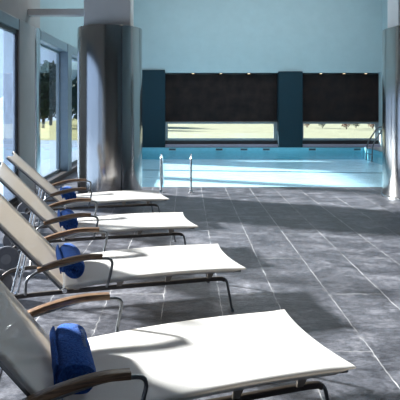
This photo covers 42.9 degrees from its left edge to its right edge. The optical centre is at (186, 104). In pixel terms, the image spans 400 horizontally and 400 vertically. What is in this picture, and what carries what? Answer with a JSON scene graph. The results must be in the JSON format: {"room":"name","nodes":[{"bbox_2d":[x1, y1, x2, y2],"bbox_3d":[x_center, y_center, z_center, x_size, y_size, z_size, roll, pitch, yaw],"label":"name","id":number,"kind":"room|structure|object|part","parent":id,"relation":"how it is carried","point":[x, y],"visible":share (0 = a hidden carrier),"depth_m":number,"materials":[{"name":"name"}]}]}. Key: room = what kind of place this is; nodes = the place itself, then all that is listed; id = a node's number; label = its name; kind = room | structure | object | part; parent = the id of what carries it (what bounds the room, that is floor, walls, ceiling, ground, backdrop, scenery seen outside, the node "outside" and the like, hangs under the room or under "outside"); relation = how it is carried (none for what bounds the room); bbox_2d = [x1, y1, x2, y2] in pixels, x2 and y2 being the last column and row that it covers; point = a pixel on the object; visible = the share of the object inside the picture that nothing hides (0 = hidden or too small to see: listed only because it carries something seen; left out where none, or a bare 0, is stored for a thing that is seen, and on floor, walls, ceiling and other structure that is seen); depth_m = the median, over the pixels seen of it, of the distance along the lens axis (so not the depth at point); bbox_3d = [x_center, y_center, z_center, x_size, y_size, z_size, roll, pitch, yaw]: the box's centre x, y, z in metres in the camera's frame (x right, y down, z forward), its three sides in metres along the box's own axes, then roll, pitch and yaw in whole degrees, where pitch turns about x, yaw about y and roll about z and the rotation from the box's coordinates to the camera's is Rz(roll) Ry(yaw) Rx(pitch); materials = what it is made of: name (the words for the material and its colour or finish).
{"room":"indoor swimming pool","nodes":[
{"label":"indoor swimming pool","id":0,"kind":"room"},
{"bbox_2d":[0,0,83,48],"bbox_3d":[-2.975,-3.590,8.100,0.250,4.280,24.200,0,0,0],"label":"wall","id":1,"kind":"structure","parent":0,"point":[64,29],"depth_m":10.78,"materials":[{"name":"blue paint"}]},
{"bbox_2d":[0,23,17,203],"bbox_3d":[-2.880,0.175,7.440,0.050,2.870,2.280,0,0,0],"label":"window","id":2,"kind":"structure","parent":1,"relation":"in","point":[13,31],"depth_m":8.51,"materials":[{"name":"grey metal"}]},
{"bbox_2d":[0,10,18,29],"bbox_3d":[-2.965,-1.354,3.790,0.270,0.188,9.580,0,0,0],"label":"trim","id":3,"kind":"structure","parent":1,"relation":"attached to","point":[7,19],"depth_m":8.12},
{"bbox_2d":[3,19,34,203],"bbox_3d":[-2.960,0.110,9.015,0.280,3.120,0.870,0,0,0],"label":"trim","id":4,"kind":"structure","parent":1,"relation":"attached to","point":[26,32],"depth_m":8.67,"materials":[{"name":"paint"}]},
{"bbox_2d":[35,28,39,193],"bbox_3d":[-2.990,0.110,9.665,0.400,3.120,0.400,0,0,0],"label":"trim","id":5,"kind":"structure","parent":1,"relation":"attached to","point":[37,30],"depth_m":9.58,"materials":[{"name":"white paint"}]},
{"bbox_2d":[40,44,59,177],"bbox_3d":[-3.040,0.150,10.960,0.050,2.820,2.180,0,0,0],"label":"window","id":6,"kind":"structure","parent":1,"relation":"in","point":[41,45],"depth_m":12.01,"materials":[{"name":"grey metal"}]},
{"bbox_2d":[28,9,83,16],"bbox_3d":[-2.320,-1.667,9.200,1.060,0.115,0.200,0,0,0],"label":"trim","id":7,"kind":"structure","parent":1,"relation":"attached to","point":[31,12],"depth_m":9.10,"materials":[{"name":"paint"}]},
{"bbox_2d":[40,30,76,58],"bbox_3d":[-2.965,-1.355,14.735,0.270,0.190,9.730,0,0,0],"label":"trim","id":8,"kind":"structure","parent":1,"relation":"attached to","point":[46,39],"depth_m":10.96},
{"bbox_2d":[56,44,71,170],"bbox_3d":[-2.958,0.112,12.250,0.285,3.116,0.400,0,0,0],"label":"trim","id":9,"kind":"structure","parent":1,"relation":"attached to","point":[65,57],"depth_m":12.05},
{"bbox_2d":[72,57,76,163],"bbox_3d":[-3.040,0.150,14.025,0.050,2.820,3.150,0,0,0],"label":"window","id":10,"kind":"structure","parent":1,"relation":"in","point":[73,59],"depth_m":13.68,"materials":[{"name":"grey metal"}]},
{"bbox_2d":[0,147,399,399],"bbox_3d":[2.400,2.070,8.300,11.100,0.800,25.000,0,0,0],"label":"floor","id":11,"kind":"structure","parent":0,"point":[328,258],"depth_m":4.99,"materials":[{"name":"tile"}]},
{"bbox_2d":[41,162,76,189],"bbox_3d":[-2.950,1.615,14.735,0.300,0.110,9.730,0,0,0],"label":"baseboard","id":12,"kind":"structure","parent":11,"relation":"on","point":[59,175],"depth_m":11.45,"materials":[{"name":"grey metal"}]},
{"bbox_2d":[6,151,168,221],"bbox_3d":[-1.397,1.171,7.279,2.180,0.999,0.880,0,0,-14],"label":"sun lounger","id":13,"kind":"object","parent":11,"relation":"on","point":[17,161],"visible":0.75,"depth_m":7.12,"materials":[{"name":"white fabric"}]},
{"bbox_3d":[-1.466,1.464,7.606,1.828,0.161,0.026,0,0,-14],"label":"rail","id":14,"kind":"part","parent":13,"relation":"part of","materials":[{"name":"silver metal"}]},
{"bbox_3d":[-1.603,1.267,6.833,0.650,0.269,0.080,0,0,-14],"label":"armrest","id":15,"kind":"part","parent":13,"relation":"part of","materials":[{"name":"brown wood"}]},
{"bbox_2d":[60,186,76,199],"bbox_3d":[-1.670,1.245,7.145,0.200,0.150,0.574,0,0,-18],"label":"rolled towel","id":16,"kind":"object","parent":13,"relation":"on","point":[72,195],"visible":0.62,"depth_m":6.90,"materials":[{"name":"blue fabric"}]},
{"bbox_3d":[-1.768,1.266,7.583,0.685,0.271,0.080,0,0,-14],"label":"armrest","id":17,"kind":"part","parent":13,"relation":"part of","materials":[{"name":"brown wood"}]},
{"bbox_3d":[-1.307,1.464,6.957,1.828,0.161,0.026,0,0,-14],"label":"rail","id":18,"kind":"part","parent":13,"relation":"part of","materials":[{"name":"brown metal"}]},
{"bbox_2d":[0,161,197,270],"bbox_3d":[-1.009,1.152,5.674,2.146,1.036,0.880,0,0,-13],"label":"sun lounger","id":19,"kind":"object","parent":11,"relation":"on","point":[139,222],"visible":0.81,"depth_m":5.49,"materials":[{"name":"white fabric"}]},
{"bbox_2d":[57,209,77,229],"bbox_3d":[-1.298,1.245,5.535,0.198,0.147,0.564,0,0,-17],"label":"rolled towel","id":20,"kind":"object","parent":19,"relation":"on","point":[72,223],"visible":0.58,"depth_m":5.31,"materials":[{"name":"blue fabric"}]},
{"bbox_3d":[-1.236,1.267,5.227,0.650,0.269,0.080,0,0,-13],"label":"armrest","id":21,"kind":"part","parent":19,"relation":"part of","materials":[{"name":"brown wood"}]},
{"bbox_3d":[-1.393,1.266,5.979,0.685,0.271,0.080,0,0,-13],"label":"armrest","id":22,"kind":"part","parent":19,"relation":"part of","materials":[{"name":"brown wood"}]},
{"bbox_3d":[-0.939,1.464,5.347,1.827,0.161,0.026,0,0,-13],"label":"rail","id":23,"kind":"part","parent":19,"relation":"part of","materials":[{"name":"brown metal"}]},
{"bbox_2d":[77,0,141,203],"bbox_3d":[-1.390,-2.030,9.200,1.196,7.400,1.196,0,0,0],"label":"column","id":24,"kind":"structure","parent":11,"relation":"on","point":[109,44],"depth_m":8.71,"materials":[{"name":"metal"}]},
{"bbox_2d":[0,193,245,311],"bbox_3d":[-0.642,1.140,4.235,2.122,1.060,0.880,0,0,-14],"label":"sun lounger","id":25,"kind":"object","parent":11,"relation":"on","point":[119,266],"visible":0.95,"depth_m":4.08,"materials":[{"name":"white fabric"}]},
{"bbox_3d":[-0.741,1.464,4.554,1.827,0.161,0.026,0,0,-14],"label":"rail","id":26,"kind":"part","parent":25,"relation":"part of","materials":[{"name":"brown metal"}]},
{"bbox_3d":[-1.042,1.266,4.531,0.685,0.271,0.080,0,0,-14],"label":"armrest","id":27,"kind":"part","parent":25,"relation":"part of","materials":[{"name":"brown wood"}]},
{"bbox_3d":[-0.874,1.267,3.782,0.650,0.269,0.080,0,0,-14],"label":"armrest","id":28,"kind":"part","parent":25,"relation":"part of","materials":[{"name":"brown wood"}]},
{"bbox_2d":[56,243,84,278],"bbox_3d":[-0.942,1.245,4.093,0.197,0.149,0.573,0,0,-18],"label":"rolled towel","id":29,"kind":"object","parent":25,"relation":"on","point":[74,271],"visible":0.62,"depth_m":3.92,"materials":[{"name":"blue fabric"}]},
{"bbox_3d":[-0.579,1.464,3.906,1.827,0.161,0.026,0,0,-14],"label":"rail","id":30,"kind":"part","parent":25,"relation":"part of","materials":[{"name":"brown metal"}]},
{"bbox_3d":[0.294,1.526,4.121,0.162,0.268,0.028,0,0,-9],"label":"leg","id":31,"kind":"part","parent":25,"relation":"part of","materials":[{"name":"grey metal"}]},
{"bbox_2d":[159,154,193,192],"bbox_3d":[-0.210,1.489,10.107,0.685,1.084,0.865,0,0,0],"label":"pool ladder","id":32,"kind":"object","parent":11,"relation":"on","point":[161,155],"visible":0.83,"depth_m":9.71,"materials":[{"name":"silver metal"}]},
{"bbox_3d":[-0.497,1.489,10.110,0.037,1.084,0.797,0,0,0],"label":"rail","id":33,"kind":"part","parent":32,"relation":"part of","materials":[{"name":"silver metal"}]},
{"bbox_3d":[0.077,1.489,10.110,0.037,1.084,0.797,0,0,0],"label":"rail","id":34,"kind":"part","parent":32,"relation":"part of","materials":[{"name":"silver metal"}]},
{"bbox_2d":[0,280,355,399],"bbox_3d":[-0.267,1.113,2.621,2.112,1.114,0.880,0,0,-17],"label":"sun lounger","id":35,"kind":"object","parent":11,"relation":"on","point":[197,358],"visible":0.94,"depth_m":2.58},
{"bbox_2d":[49,323,95,393],"bbox_3d":[-0.571,1.236,2.512,0.206,0.162,0.516,0,0,-17],"label":"rolled towel","id":36,"kind":"object","parent":35,"relation":"on","point":[71,355],"visible":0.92,"depth_m":2.40,"materials":[{"name":"blue fabric"}]},
{"bbox_3d":[-0.692,1.262,2.891,0.678,0.279,0.080,0,0,-17],"label":"armrest","id":37,"kind":"part","parent":35,"relation":"part of","materials":[{"name":"brown wood"}]},
{"bbox_3d":[-0.482,1.280,2.152,0.640,0.244,0.080,0,0,-17],"label":"armrest","id":38,"kind":"part","parent":35,"relation":"part of","materials":[{"name":"brown wood"}]},
{"bbox_3d":[-0.190,1.464,2.295,1.827,0.161,0.026,0,0,-17],"label":"rail","id":39,"kind":"part","parent":35,"relation":"part of","materials":[{"name":"silver metal"}]},
{"bbox_3d":[0.670,1.526,2.559,0.162,0.268,0.028,0,0,-13],"label":"leg","id":40,"kind":"part","parent":35,"relation":"part of","materials":[{"name":"grey metal"}]},
{"bbox_2d":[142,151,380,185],"bbox_3d":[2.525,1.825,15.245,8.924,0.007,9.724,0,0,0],"label":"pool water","id":41,"kind":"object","parent":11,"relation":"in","point":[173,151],"visible":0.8,"depth_m":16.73,"materials":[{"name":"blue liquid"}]},
{"bbox_2d":[142,159,381,186],"bbox_3d":[2.525,2.200,15.245,8.950,0.100,9.750,0,0,0],"label":"swimming pool","id":42,"kind":"structure","parent":11,"relation":"on","point":[266,179],"depth_m":15.98,"materials":[{"name":"liquid"}]},
{"bbox_2d":[142,169,376,172],"bbox_3d":[2.525,2.148,16.450,8.955,0.004,0.180,0,0,6],"label":"trim","id":43,"kind":"structure","parent":42,"relation":"on","point":[142,169],"depth_m":16.43,"materials":[{"name":"tile"}]},
{"bbox_2d":[142,148,381,164],"bbox_3d":[2.525,1.916,15.245,8.950,0.468,9.750,0,0,0],"label":"trim","id":44,"kind":"structure","parent":42,"relation":"on","point":[197,153],"depth_m":20.11,"materials":[{"name":"tile"}]},
{"bbox_2d":[365,126,381,161],"bbox_3d":[6.942,1.403,18.400,0.825,1.257,0.660,0,0,0],"label":"pool ladder","id":45,"kind":"object","parent":11,"relation":"on","point":[366,153],"visible":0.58,"depth_m":18.45,"materials":[{"name":"silver metal"}]},
{"bbox_3d":[6.940,1.403,18.125,0.772,1.257,0.052,0,0,0],"label":"rail","id":46,"kind":"part","parent":45,"relation":"part of","materials":[{"name":"silver metal"}]},
{"bbox_2d":[381,0,399,200],"bbox_3d":[4.150,-2.030,9.200,1.196,7.400,1.196,0,0,0],"label":"column","id":47,"kind":"structure","parent":11,"relation":"on","point":[390,36],"depth_m":9.01,"materials":[{"name":"metal"}]},
{"bbox_2d":[134,0,381,72],"bbox_3d":[2.450,-3.505,20.400,10.600,4.450,0.400,0,0,0],"label":"wall","id":48,"kind":"structure","parent":0,"point":[179,36],"depth_m":20.20,"materials":[{"name":"blue paint"}]},
{"bbox_2d":[142,70,164,146],"bbox_3d":[-1.385,0.140,20.350,1.030,3.060,0.500,0,0,0],"label":"column","id":49,"kind":"structure","parent":48,"relation":"attached to","point":[153,81],"depth_m":20.10,"materials":[{"name":"teal paint"}]},
{"bbox_2d":[165,73,276,121],"bbox_3d":[1.375,-0.290,20.560,4.490,1.980,0.080,0,0,0],"label":"trim","id":50,"kind":"structure","parent":48,"relation":"attached to","point":[165,73],"depth_m":20.52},
{"bbox_2d":[166,74,276,121],"bbox_3d":[1.375,-0.286,20.413,4.470,1.948,0.083,0,0,0],"label":"roller blind","id":51,"kind":"object","parent":48,"relation":"attached to","point":[189,97],"visible":1,"depth_m":20.39,"materials":[{"name":"fabric"}]},
{"bbox_2d":[277,71,302,146],"bbox_3d":[4.095,0.170,20.350,0.950,3.000,0.500,0,0,0],"label":"column","id":52,"kind":"structure","parent":48,"relation":"attached to","point":[289,83],"depth_m":20.10,"materials":[{"name":"teal paint"}]},
{"bbox_2d":[303,73,377,73],"bbox_3d":[6.125,-0.290,20.560,3.110,1.980,0.080,0,0,0],"label":"trim","id":53,"kind":"structure","parent":48,"relation":"attached to","point":[303,73],"depth_m":20.52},
{"bbox_2d":[303,74,378,121],"bbox_3d":[6.125,-0.286,20.413,3.090,1.948,0.083,0,0,0],"label":"roller blind","id":54,"kind":"object","parent":48,"relation":"attached to","point":[326,97],"visible":0.96,"depth_m":20.39,"materials":[{"name":"fabric"}]},
{"bbox_2d":[165,140,377,143],"bbox_3d":[3.405,1.495,20.520,8.550,0.150,0.160,0,0,0],"label":"wall","id":55,"kind":"structure","parent":0,"point":[166,141],"depth_m":20.44,"materials":[{"name":"grey tile"}]},
{"bbox_2d":[165,122,276,139],"bbox_3d":[1.375,1.045,20.440,4.490,0.750,0.080,0,0,0],"label":"window","id":56,"kind":"structure","parent":55,"relation":"in","point":[166,123],"depth_m":20.40,"materials":[{"name":"grey metal"}]},
{"bbox_2d":[165,144,277,146],"bbox_3d":[1.375,1.620,20.410,4.490,0.100,0.380,0,0,0],"label":"trim","id":57,"kind":"structure","parent":55,"relation":"attached to","point":[166,145],"depth_m":20.22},
{"bbox_2d":[303,122,378,139],"bbox_3d":[6.125,1.045,20.440,3.110,0.750,0.080,0,0,0],"label":"window","id":58,"kind":"structure","parent":55,"relation":"in","point":[376,124],"depth_m":20.40,"materials":[{"name":"grey metal"}]},
{"bbox_2d":[303,144,379,146],"bbox_3d":[6.125,1.620,20.410,3.110,0.100,0.380,0,0,0],"label":"trim","id":59,"kind":"structure","parent":55,"relation":"attached to","point":[304,145],"depth_m":20.22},
{"bbox_2d":[382,0,386,30],"bbox_3d":[7.850,-2.030,8.300,0.200,7.400,25.000,0,0,0],"label":"wall","id":60,"kind":"structure","parent":0,"point":[384,2],"depth_m":19.97,"materials":[{"name":"blue paint"}]},
{"bbox_2d":[378,73,381,146],"bbox_3d":[7.715,0.195,20.380,0.070,2.950,0.440,0,0,0],"label":"trim","id":61,"kind":"structure","parent":60,"relation":"attached to","point":[380,74],"depth_m":20.20,"materials":[{"name":"blue paint"}]},
{"label":"outside","id":62,"kind":"structure","parent":0,"visible":0},
{"bbox_2d":[168,124,373,137],"bbox_3d":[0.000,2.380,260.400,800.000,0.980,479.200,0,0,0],"label":"ground","id":63,"kind":"structure","parent":62,"point":[174,130],"depth_m":36.31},
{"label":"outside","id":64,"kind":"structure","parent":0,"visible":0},
{"bbox_2d":[0,149,76,194],"bbox_3d":[-9.550,2.330,-4.600,12.900,1.080,50.800,0,0,0],"label":"ground","id":65,"kind":"structure","parent":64,"point":[47,156],"depth_m":16.72,"materials":[{"name":"white"}]},
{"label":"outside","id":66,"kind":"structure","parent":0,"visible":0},
{"bbox_2d":[0,110,74,126],"bbox_3d":[-208.000,2.370,170.000,384.000,1.000,460.000,0,0,0],"label":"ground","id":67,"kind":"structure","parent":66,"point":[1,111],"depth_m":65.65,"materials":[{"name":"white"}]},
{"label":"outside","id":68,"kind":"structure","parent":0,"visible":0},
{"bbox_2d":[0,62,76,109],"bbox_3d":[-85.000,-8.575,245.000,110.000,22.489,90.000,0,0,0],"label":"sky","id":69,"kind":"structure","parent":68,"point":[74,64],"depth_m":214.75,"materials":[{"name":"white"}]},
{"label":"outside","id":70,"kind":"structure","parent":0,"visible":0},
{"bbox_2d":[0,118,76,139],"bbox_3d":[-9.700,2.370,108.500,12.600,1.000,163.000,0,0,0],"label":"ground","id":71,"kind":"structure","parent":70,"point":[49,132],"depth_m":35.92,"materials":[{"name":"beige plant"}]},
{"bbox_2d":[40,62,55,127],"bbox_3d":[-11.704,-0.819,40.891,3.025,5.396,3.348,0,0,29],"label":"tree","id":72,"kind":"object","parent":71,"relation":"on","point":[47,74],"visible":0.59,"depth_m":40.39,"materials":[{"name":"green plant"}]},
{"bbox_2d":[41,60,55,124],"bbox_3d":[-12.548,-1.167,46.948,3.562,6.095,3.369,0,0,0],"label":"tree","id":73,"kind":"object","parent":71,"relation":"on","point":[50,118],"visible":0.02,"depth_m":46.79,"materials":[{"name":"green plant"}]},
{"bbox_2d":[72,73,76,119],"bbox_3d":[-9.203,-0.622,43.943,2.696,5.001,2.567,0,0,0],"label":"tree","id":74,"kind":"object","parent":71,"relation":"on","point":[74,82],"visible":0.26,"depth_m":43.44,"materials":[{"name":"green plant"}]},
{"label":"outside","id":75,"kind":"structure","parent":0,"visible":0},
{"bbox_2d":[0,140,76,148],"bbox_3d":[-9.700,2.373,23.900,12.600,0.995,6.200,0,0,0],"label":"ground","id":76,"kind":"structure","parent":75,"point":[44,144],"depth_m":24.16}
]}

